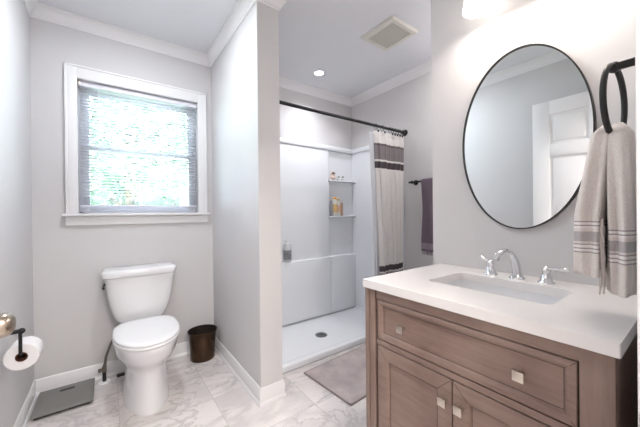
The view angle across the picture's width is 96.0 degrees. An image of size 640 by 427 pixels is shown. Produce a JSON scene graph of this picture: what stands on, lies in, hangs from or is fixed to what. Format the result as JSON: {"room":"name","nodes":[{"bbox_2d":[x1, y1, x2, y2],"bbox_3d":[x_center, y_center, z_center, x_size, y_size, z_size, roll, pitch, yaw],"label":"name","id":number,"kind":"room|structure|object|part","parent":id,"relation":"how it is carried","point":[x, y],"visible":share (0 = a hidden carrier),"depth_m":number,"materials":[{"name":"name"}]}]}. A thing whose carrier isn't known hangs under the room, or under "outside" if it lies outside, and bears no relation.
{"room":"bathroom","nodes":[
{"label":"bathroom","id":0,"kind":"room"},
{"bbox_2d":[0,313,16,338],"bbox_3d":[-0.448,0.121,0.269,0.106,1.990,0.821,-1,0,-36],"label":"door knob","id":1,"kind":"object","parent":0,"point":[8,321],"depth_m":0.56,"materials":[{"name":"metal"}]},
{"bbox_2d":[0,0,33,426],"bbox_3d":[-1.074,-0.089,0.729,0.100,2.440,2.565,-1,0,-36],"label":"wall","id":2,"kind":"structure","parent":0,"point":[16,245],"depth_m":1.47,"materials":[{"name":"paint"}]},
{"bbox_2d":[10,328,25,355],"bbox_3d":[-1.340,0.548,1.262,0.090,0.137,0.155,-1,0,-36],"label":"paper holder","id":3,"kind":"object","parent":2,"relation":"attached to","point":[20,331],"visible":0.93,"depth_m":1.23,"materials":[{"name":"black metal"}]},
{"bbox_3d":[-1.307,0.505,1.223,0.084,0.025,0.025,-1,0,-36],"label":"arm","id":4,"kind":"part","parent":3,"relation":"part of","materials":[{"name":"black metal"}]},
{"bbox_2d":[3,336,43,370],"bbox_3d":[-1.325,0.624,1.291,0.114,0.114,0.102,-1,0,-36],"label":"toilet paper roll","id":5,"kind":"object","parent":3,"relation":"hanging from","point":[32,346],"visible":0.92,"depth_m":1.26,"materials":[{"name":"paper"}]},
{"bbox_2d":[13,380,37,426],"bbox_3d":[-1.050,1.081,0.815,0.018,0.099,2.445,-1,0,-36],"label":"baseboard","id":6,"kind":"structure","parent":2,"relation":"attached to","point":[23,417],"depth_m":1.60,"materials":[{"name":"paint"}]},
{"bbox_2d":[23,0,37,15],"bbox_3d":[-1.064,-1.269,0.817,0.046,0.080,2.445,-1,0,-36],"label":"trim","id":7,"kind":"structure","parent":2,"relation":"attached to","point":[30,5],"depth_m":1.74,"materials":[{"name":"paint"}]},
{"bbox_2d":[29,16,351,379],"bbox_3d":[-0.746,-0.097,2.646,2.895,2.440,0.140,-1,0,-36],"label":"wall","id":8,"kind":"structure","parent":0,"point":[74,320],"depth_m":1.97,"materials":[{"name":"paint"}]},
{"bbox_2d":[35,341,189,395],"bbox_3d":[-1.333,1.081,2.112,1.093,0.099,0.018,-1,0,-36],"label":"baseboard","id":9,"kind":"structure","parent":8,"relation":"attached to","point":[114,367],"depth_m":1.94,"materials":[{"name":"paint"}]},
{"bbox_2d":[30,2,209,66],"bbox_3d":[-1.350,-1.270,2.095,1.093,0.080,0.046,-1,0,-36],"label":"trim","id":10,"kind":"structure","parent":8,"relation":"attached to","point":[44,12],"depth_m":2.02,"materials":[{"name":"paint"}]},
{"bbox_2d":[62,62,209,225],"bbox_3d":[-1.336,-0.456,2.184,0.921,1.063,0.180,-1,0,-36],"label":"window","id":11,"kind":"structure","parent":8,"relation":"in","point":[72,72],"depth_m":2.06,"materials":[{"name":"paint"}]},
{"bbox_3d":[-1.309,0.005,2.155,0.921,0.018,0.105,-1,0,-36],"label":"sill","id":12,"kind":"part","parent":11,"relation":"part of","materials":[{"name":"paint"}]},
{"bbox_3d":[-1.380,-0.662,2.240,0.714,0.436,0.028,-1,0,-36],"label":"sash","id":13,"kind":"part","parent":11,"relation":"part of","materials":[{"name":"plastic"}]},
{"bbox_2d":[78,80,196,206],"bbox_3d":[-1.323,-0.475,2.170,0.755,0.854,0.049,-1,0,-36],"label":"window blind","id":14,"kind":"object","parent":11,"relation":"attached to","point":[83,85],"visible":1,"depth_m":2.14,"materials":[{"name":"plastic"}]},
{"bbox_3d":[-1.322,-0.055,2.174,0.738,0.014,0.024,-1,0,-36],"label":"rail","id":15,"kind":"part","parent":14,"relation":"part of","materials":[{"name":"plastic"}]},
{"bbox_3d":[-1.330,-0.465,2.171,0.392,0.810,0.031,-1,0,-36],"label":"ladder cord","id":16,"kind":"part","parent":14,"relation":"part of","materials":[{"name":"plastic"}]},
{"bbox_3d":[-1.369,-0.449,2.229,0.758,0.908,0.070,-1,0,-36],"label":"frame","id":17,"kind":"part","parent":11,"relation":"part of","materials":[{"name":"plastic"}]},
{"bbox_3d":[-1.357,-0.248,2.215,0.714,0.467,0.028,-1,0,-36],"label":"sash","id":18,"kind":"part","parent":11,"relation":"part of","materials":[{"name":"plastic"}]},
{"bbox_2d":[279,76,350,106],"bbox_3d":[-0.205,-1.284,2.933,1.459,0.080,0.046,-1,0,-36],"label":"trim","id":19,"kind":"structure","parent":8,"relation":"attached to","point":[286,83],"depth_m":3.03,"materials":[{"name":"paint"}]},
{"bbox_2d":[26,342,366,426],"bbox_3d":[0.270,1.167,0.591,3.710,0.100,4.645,-1,0,-36],"label":"floor","id":20,"kind":"structure","parent":0,"point":[205,394],"depth_m":1.67,"materials":[{"name":"tile"}]},
{"bbox_2d":[30,378,94,420],"bbox_3d":[-1.542,1.118,1.749,0.271,0.031,0.283,-1,0,-36],"label":"bathroom scale","id":21,"kind":"object","parent":20,"relation":"on","point":[60,399],"visible":1,"depth_m":1.72,"materials":[{"name":"plastic"}]},
{"bbox_2d":[98,340,112,384],"bbox_3d":[-1.415,0.934,1.958,0.150,0.396,0.068,-1,0,-36],"label":"water supply valve","id":22,"kind":"object","parent":20,"relation":"on","point":[103,369],"visible":0.88,"depth_m":1.93,"materials":[{"name":"paint"}]},
{"bbox_2d":[101,262,179,415],"bbox_3d":[-1.109,0.751,1.825,0.441,0.765,0.726,-1,0,-36],"label":"toilet","id":23,"kind":"object","parent":20,"relation":"on","point":[138,296],"visible":1,"depth_m":1.76,"materials":[{"name":"white ceramic"}]},
{"bbox_3d":[-1.258,0.395,2.023,0.441,0.051,0.234,-1,0,-36],"label":"tank lid","id":24,"kind":"part","parent":23,"relation":"part of","materials":[{"name":"white ceramic"}]},
{"bbox_3d":[-1.259,0.578,2.027,0.410,0.320,0.211,-1,0,-36],"label":"tank","id":25,"kind":"part","parent":23,"relation":"part of","materials":[{"name":"white ceramic"}]},
{"bbox_3d":[-1.029,0.719,1.724,0.348,0.016,0.468,-1,0,-36],"label":"seat","id":26,"kind":"part","parent":23,"relation":"part of","materials":[{"name":"plastic"}]},
{"bbox_3d":[-1.031,0.699,1.727,0.346,0.020,0.470,-1,0,-36],"label":"lid","id":27,"kind":"part","parent":23,"relation":"part of","materials":[{"name":"plastic"}]},
{"bbox_2d":[187,324,216,362],"bbox_3d":[-0.916,1.014,2.249,0.216,0.223,0.199,-1,0,-36],"label":"basket","id":28,"kind":"object","parent":20,"relation":"on","point":[201,337],"visible":1,"depth_m":2.19,"materials":[{"name":"brown metal"}]},
{"bbox_2d":[304,344,365,405],"bbox_3d":[0.292,1.103,2.059,0.680,0.021,0.455,-1,0,-40],"label":"bath mat","id":29,"kind":"object","parent":20,"relation":"on","point":[344,376],"visible":0.51,"depth_m":1.95,"materials":[{"name":"grey fabric"}]},
{"bbox_2d":[280,138,403,373],"bbox_3d":[0.013,0.192,2.660,1.455,1.845,0.728,-1,0,-36],"label":"shower stall","id":30,"kind":"object","parent":20,"relation":"on","point":[323,291],"visible":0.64,"depth_m":2.98,"materials":[{"name":"white plastic"}]},
{"bbox_2d":[283,238,291,261],"bbox_3d":[-0.315,0.349,2.792,0.082,0.232,0.062,-1,0,-36],"label":"pump bottle","id":31,"kind":"object","parent":30,"relation":"on","point":[287,254],"visible":1,"depth_m":2.76,"materials":[{"name":"plastic"}]},
{"bbox_2d":[329,201,332,215],"bbox_3d":[0.122,-0.056,3.124,0.038,0.165,0.038,-1,0,-36],"label":"shampoo bottle","id":32,"kind":"object","parent":30,"relation":"on","point":[331,203],"visible":1,"depth_m":3.11,"materials":[{"name":"grey plastic"}]},
{"bbox_2d":[330,172,335,179],"bbox_3d":[0.141,-0.408,3.130,0.065,0.090,0.070,-1,0,21],"label":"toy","id":33,"kind":"object","parent":30,"relation":"on","point":[332,177],"visible":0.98,"depth_m":3.11,"materials":[{"name":"plastic"}]},
{"bbox_2d":[332,197,336,215],"bbox_3d":[0.161,-0.076,3.150,0.055,0.205,0.055,-1,0,-36],"label":"shampoo bottle","id":34,"kind":"object","parent":30,"relation":"on","point":[334,201],"visible":0.94,"depth_m":3.13,"materials":[{"name":"yellow plastic"}]},
{"bbox_2d":[337,199,340,215],"bbox_3d":[0.203,-0.069,3.186,0.049,0.190,0.049,-1,0,-36],"label":"shampoo bottle","id":35,"kind":"object","parent":30,"relation":"on","point":[338,200],"visible":0.81,"depth_m":3.17,"materials":[{"name":"white plastic"}]},
{"bbox_2d":[340,201,342,215],"bbox_3d":[0.241,-0.057,3.209,0.034,0.165,0.034,-1,0,-36],"label":"shampoo bottle","id":36,"kind":"object","parent":30,"relation":"on","point":[341,202],"visible":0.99,"depth_m":3.19,"materials":[{"name":"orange plastic"}]},
{"bbox_2d":[328,180,355,182],"bbox_3d":[0.240,-0.356,3.216,0.376,0.016,0.067,-1,0,-36],"label":"shelf","id":37,"kind":"object","parent":30,"relation":"attached to","point":[329,181],"depth_m":3.21,"materials":[{"name":"white plastic"}]},
{"bbox_2d":[329,216,355,217],"bbox_3d":[0.244,0.034,3.218,0.376,0.016,0.067,-1,0,-36],"label":"shelf","id":38,"kind":"object","parent":30,"relation":"attached to","point":[329,216],"depth_m":3.22,"materials":[{"name":"white plastic"}]},
{"bbox_2d":[365,287,637,426],"bbox_3d":[0.588,0.697,1.000,0.559,0.832,0.692,-1,0,-36],"label":"vanity cabinet","id":39,"kind":"object","parent":20,"relation":"on","point":[427,365],"visible":0.88,"depth_m":0.79,"materials":[{"name":"brown wood"}]},
{"bbox_3d":[0.213,0.700,1.123,0.045,0.832,0.051,-1,0,-36],"label":"post","id":40,"kind":"part","parent":39,"relation":"part of","materials":[{"name":"beige wood"}]},
{"bbox_3d":[0.276,0.392,0.978,0.027,0.025,0.025,-1,0,-36],"label":"knob","id":41,"kind":"part","parent":39,"relation":"part of","materials":[{"name":"silver metal"}]},
{"bbox_3d":[0.310,0.734,0.969,0.019,0.487,0.288,-1,0,-36],"label":"door","id":42,"kind":"part","parent":39,"relation":"part of","materials":[{"name":"beige wood"}]},
{"bbox_3d":[0.365,0.554,0.853,0.027,0.025,0.025,-1,0,-36],"label":"knob","id":43,"kind":"part","parent":39,"relation":"part of","materials":[{"name":"silver metal"}]},
{"bbox_3d":[0.393,0.554,0.814,0.027,0.025,0.025,-1,0,-36],"label":"knob","id":44,"kind":"part","parent":39,"relation":"part of","materials":[{"name":"silver metal"}]},
{"bbox_3d":[0.392,0.477,0.855,0.019,0.019,0.580,-1,0,-36],"label":"rail","id":45,"kind":"part","parent":39,"relation":"part of","materials":[{"name":"beige wood"}]},
{"bbox_3d":[0.390,0.300,0.854,0.019,0.034,0.580,-1,0,-36],"label":"rail","id":46,"kind":"part","parent":39,"relation":"part of","materials":[{"name":"beige wood"}]},
{"bbox_3d":[0.390,0.392,0.854,0.019,0.143,0.571,-1,0,-36],"label":"drawer","id":47,"kind":"part","parent":39,"relation":"part of","materials":[{"name":"beige wood"}]},
{"bbox_2d":[363,263,636,358],"bbox_3d":[0.593,0.266,1.001,0.544,0.030,0.703,-1,0,-36],"label":"countertop","id":48,"kind":"structure","parent":39,"relation":"on","point":[606,323],"depth_m":0.80,"materials":[{"name":"white stone"}]},
{"bbox_2d":[443,280,562,304],"bbox_3d":[0.613,0.339,1.008,0.257,0.116,0.399,-1,0,-36],"label":"sink basin","id":49,"kind":"object","parent":48,"relation":"in","point":[503,291],"visible":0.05,"depth_m":1.08,"materials":[{"name":"white ceramic"}]},
{"bbox_2d":[479,249,569,284],"bbox_3d":[0.733,0.191,1.074,0.130,0.116,0.292,-1,0,-36],"label":"faucet","id":50,"kind":"object","parent":48,"relation":"on","point":[545,278],"visible":1,"depth_m":1.09,"materials":[{"name":"silver metal"}]},
{"bbox_3d":[0.699,0.219,1.182,0.052,0.060,0.052,-1,0,-36],"label":"handle","id":51,"kind":"part","parent":50,"relation":"part of","materials":[{"name":"silver metal"}]},
{"bbox_3d":[0.715,0.191,1.103,0.136,0.116,0.054,-1,0,-5],"label":"spout","id":52,"kind":"part","parent":50,"relation":"part of","materials":[{"name":"silver metal"}]},
{"bbox_3d":[0.809,0.218,1.032,0.052,0.060,0.052,-1,0,-36],"label":"handle","id":53,"kind":"part","parent":50,"relation":"part of","materials":[{"name":"silver metal"}]},
{"bbox_3d":[0.827,0.194,1.004,0.016,0.016,0.067,-1,0,-30],"label":"lever","id":54,"kind":"part","parent":50,"relation":"part of","materials":[{"name":"silver metal"}]},
{"bbox_3d":[0.480,0.733,0.737,0.019,0.487,0.279,-1,0,-36],"label":"door","id":55,"kind":"part","parent":39,"relation":"part of","materials":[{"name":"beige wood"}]},
{"bbox_3d":[0.482,0.391,0.696,0.027,0.025,0.025,-1,0,-36],"label":"knob","id":56,"kind":"part","parent":39,"relation":"part of","materials":[{"name":"silver metal"}]},
{"bbox_3d":[0.591,0.698,0.607,0.045,0.832,0.055,-1,0,-36],"label":"post","id":57,"kind":"part","parent":39,"relation":"part of","materials":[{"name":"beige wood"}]},
{"bbox_2d":[38,0,430,97],"bbox_3d":[0.242,-1.383,0.585,3.710,0.120,4.645,-1,0,-36],"label":"ceiling","id":58,"kind":"structure","parent":0,"point":[325,35],"depth_m":2.05,"materials":[{"name":"paint"}]},
{"bbox_2d":[313,70,324,75],"bbox_3d":[-0.009,-1.323,2.720,0.116,0.004,0.116,-1,0,-36],"label":"recessed light","id":59,"kind":"object","parent":58,"relation":"in","point":[317,72],"visible":1,"depth_m":2.72,"materials":[{"name":"paint"}]},
{"bbox_2d":[360,15,418,50],"bbox_3d":[0.514,-1.321,2.140,0.295,0.016,0.310,-1,0,-36],"label":"ceiling vent","id":60,"kind":"object","parent":58,"relation":"in","point":[391,32],"visible":1,"depth_m":2.11,"materials":[{"name":"plastic"}]},
{"bbox_2d":[211,1,282,407],"bbox_3d":[-0.578,-0.098,2.091,0.161,2.440,0.953,-1,0,-36],"label":"wall","id":61,"kind":"structure","parent":0,"point":[245,107],"depth_m":1.80,"materials":[{"name":"paint"}]},
{"bbox_2d":[207,0,255,66],"bbox_3d":[-0.651,-1.277,2.027,0.046,0.080,0.981,-1,0,-36],"label":"trim","id":62,"kind":"structure","parent":61,"relation":"attached to","point":[242,8],"depth_m":1.98,"materials":[{"name":"paint"}]},
{"bbox_2d":[256,0,285,10],"bbox_3d":[-0.299,-1.280,1.705,0.235,0.080,0.046,-1,0,-36],"label":"trim","id":63,"kind":"structure","parent":61,"relation":"attached to","point":[277,5],"depth_m":1.74,"materials":[{"name":"paint"}]},
{"bbox_2d":[260,380,286,406],"bbox_3d":[-0.282,1.071,1.723,0.179,0.099,0.018,-1,0,-36],"label":"baseboard","id":64,"kind":"structure","parent":61,"relation":"attached to","point":[275,391],"depth_m":1.72,"materials":[{"name":"paint"}]},
{"bbox_2d":[352,71,432,269],"bbox_3d":[0.941,-0.116,2.707,0.100,2.440,1.755,-1,0,-36],"label":"wall","id":65,"kind":"structure","parent":0,"point":[407,106],"depth_m":2.73,"materials":[{"name":"paint"}]},
{"bbox_2d":[279,100,407,135],"bbox_3d":[0.232,-0.769,2.345,1.459,0.060,0.060,-1,0,-36],"label":"curtain rod","id":66,"kind":"object","parent":65,"relation":"attached to","point":[403,132],"visible":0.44,"depth_m":2.27,"materials":[{"name":"black metal"}]},
{"bbox_2d":[369,131,403,276],"bbox_3d":[0.629,0.159,2.653,0.419,1.778,0.090,-1,0,-36],"label":"shower curtain","id":67,"kind":"object","parent":66,"relation":"hanging from","point":[386,150],"visible":0.69,"depth_m":2.61,"materials":[{"name":"fabric"}]},
{"bbox_2d":[351,60,431,106],"bbox_3d":[0.840,-1.294,2.701,0.046,0.080,1.655,-1,0,-36],"label":"trim","id":68,"kind":"structure","parent":65,"relation":"attached to","point":[425,67],"depth_m":2.85,"materials":[{"name":"paint"}]},
{"bbox_2d":[408,180,420,184],"bbox_3d":[1.012,-0.288,2.456,0.079,0.048,0.565,-1,0,-36],"label":"towel bar","id":69,"kind":"object","parent":65,"relation":"attached to","point":[415,182],"visible":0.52,"depth_m":2.63,"materials":[{"name":"black metal"}]},
{"bbox_2d":[421,178,432,255],"bbox_3d":[1.012,0.026,2.418,0.061,0.667,0.359,-1,0,-36],"label":"bath towel","id":70,"kind":"object","parent":69,"relation":"hanging from","point":[426,184],"visible":0.29,"depth_m":2.50,"materials":[{"name":"grey fabric"}]},
{"bbox_2d":[431,0,635,286],"bbox_3d":[0.887,-0.111,1.140,0.100,2.440,0.910,-1,0,-36],"label":"wall","id":71,"kind":"structure","parent":0,"point":[595,34],"depth_m":1.22,"materials":[{"name":"paint"}]},
{"bbox_2d":[462,0,496,18],"bbox_3d":[0.740,-0.942,1.092,0.177,0.215,0.480,-1,0,-36],"label":"vanity light","id":72,"kind":"object","parent":71,"relation":"attached to","point":[472,9],"visible":1,"depth_m":1.21,"materials":[{"name":"white glass"}]},
{"bbox_2d":[462,43,596,228],"bbox_3d":[0.797,-0.299,1.153,0.023,0.722,0.449,-1,0,-36],"label":"oval mirror","id":73,"kind":"object","parent":71,"relation":"attached to","point":[530,124],"visible":0.88,"depth_m":1.12,"materials":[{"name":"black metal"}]},
{"bbox_2d":[573,122,636,297],"bbox_3d":[0.705,-0.013,0.704,0.164,0.401,0.120,-1,0,-36],"label":"hand towel","id":74,"kind":"object","parent":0,"point":[605,231],"visible":0.93,"depth_m":0.66,"materials":[{"name":"fabric"}]},
{"bbox_3d":[0.384,-0.103,0.282,1.725,2.440,0.120,-1,0,-36],"label":"wall","id":75,"kind":"structure","parent":0,"visible":0},
{"bbox_2d":[599,57,634,133],"bbox_3d":[0.729,-0.276,0.667,0.184,0.200,0.093,-1,0,-36],"label":"towel ring","id":76,"kind":"object","parent":75,"relation":"attached to","point":[615,67],"visible":0.81,"depth_m":0.67,"materials":[{"name":"black metal"}]},
{"bbox_3d":[0.726,-0.352,0.669,0.026,0.026,0.087,-1,0,-36],"label":"post","id":77,"kind":"part","parent":76,"relation":"part of","materials":[{"name":"black metal"}]},
{"bbox_2d":[635,0,639,426],"bbox_3d":[0.503,0.055,0.448,0.060,2.120,0.009,-1,0,-36],"label":"trim","id":78,"kind":"structure","parent":75,"relation":"attached to","point":[637,2],"depth_m":0.43,"materials":[{"name":"paint"}]},
{"label":"outside","id":79,"kind":"structure","parent":0,"visible":0},
{"bbox_3d":[-11.041,2.044,18.491,32.000,0.095,37.100,-1,0,-36],"label":"lawn","id":80,"kind":"structure","parent":79,"visible":0},
{"bbox_2d":[89,97,187,204],"bbox_3d":[-5.889,-1.864,9.201,4.524,7.656,4.589,-1,0,-36],"label":"window glass","id":81,"kind":"object","parent":80,"relation":"on","point":[132,195],"visible":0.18,"depth_m":8.47,"materials":[{"name":"clear glass"}]},
{"bbox_2d":[140,124,187,184],"bbox_3d":[-7.020,-2.685,15.814,6.862,9.285,5.098,-1,0,-3],"label":"tree","id":82,"kind":"object","parent":80,"relation":"on","point":[183,124],"visible":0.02,"depth_m":15.41,"materials":[{"name":"green plant"}]},
{"bbox_2d":[172,187,187,203],"bbox_3d":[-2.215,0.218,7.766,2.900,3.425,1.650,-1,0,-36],"label":"house","id":83,"kind":"structure","parent":80,"relation":"on","point":[180,191],"depth_m":7.05,"materials":[{"name":"white"}]}
]}

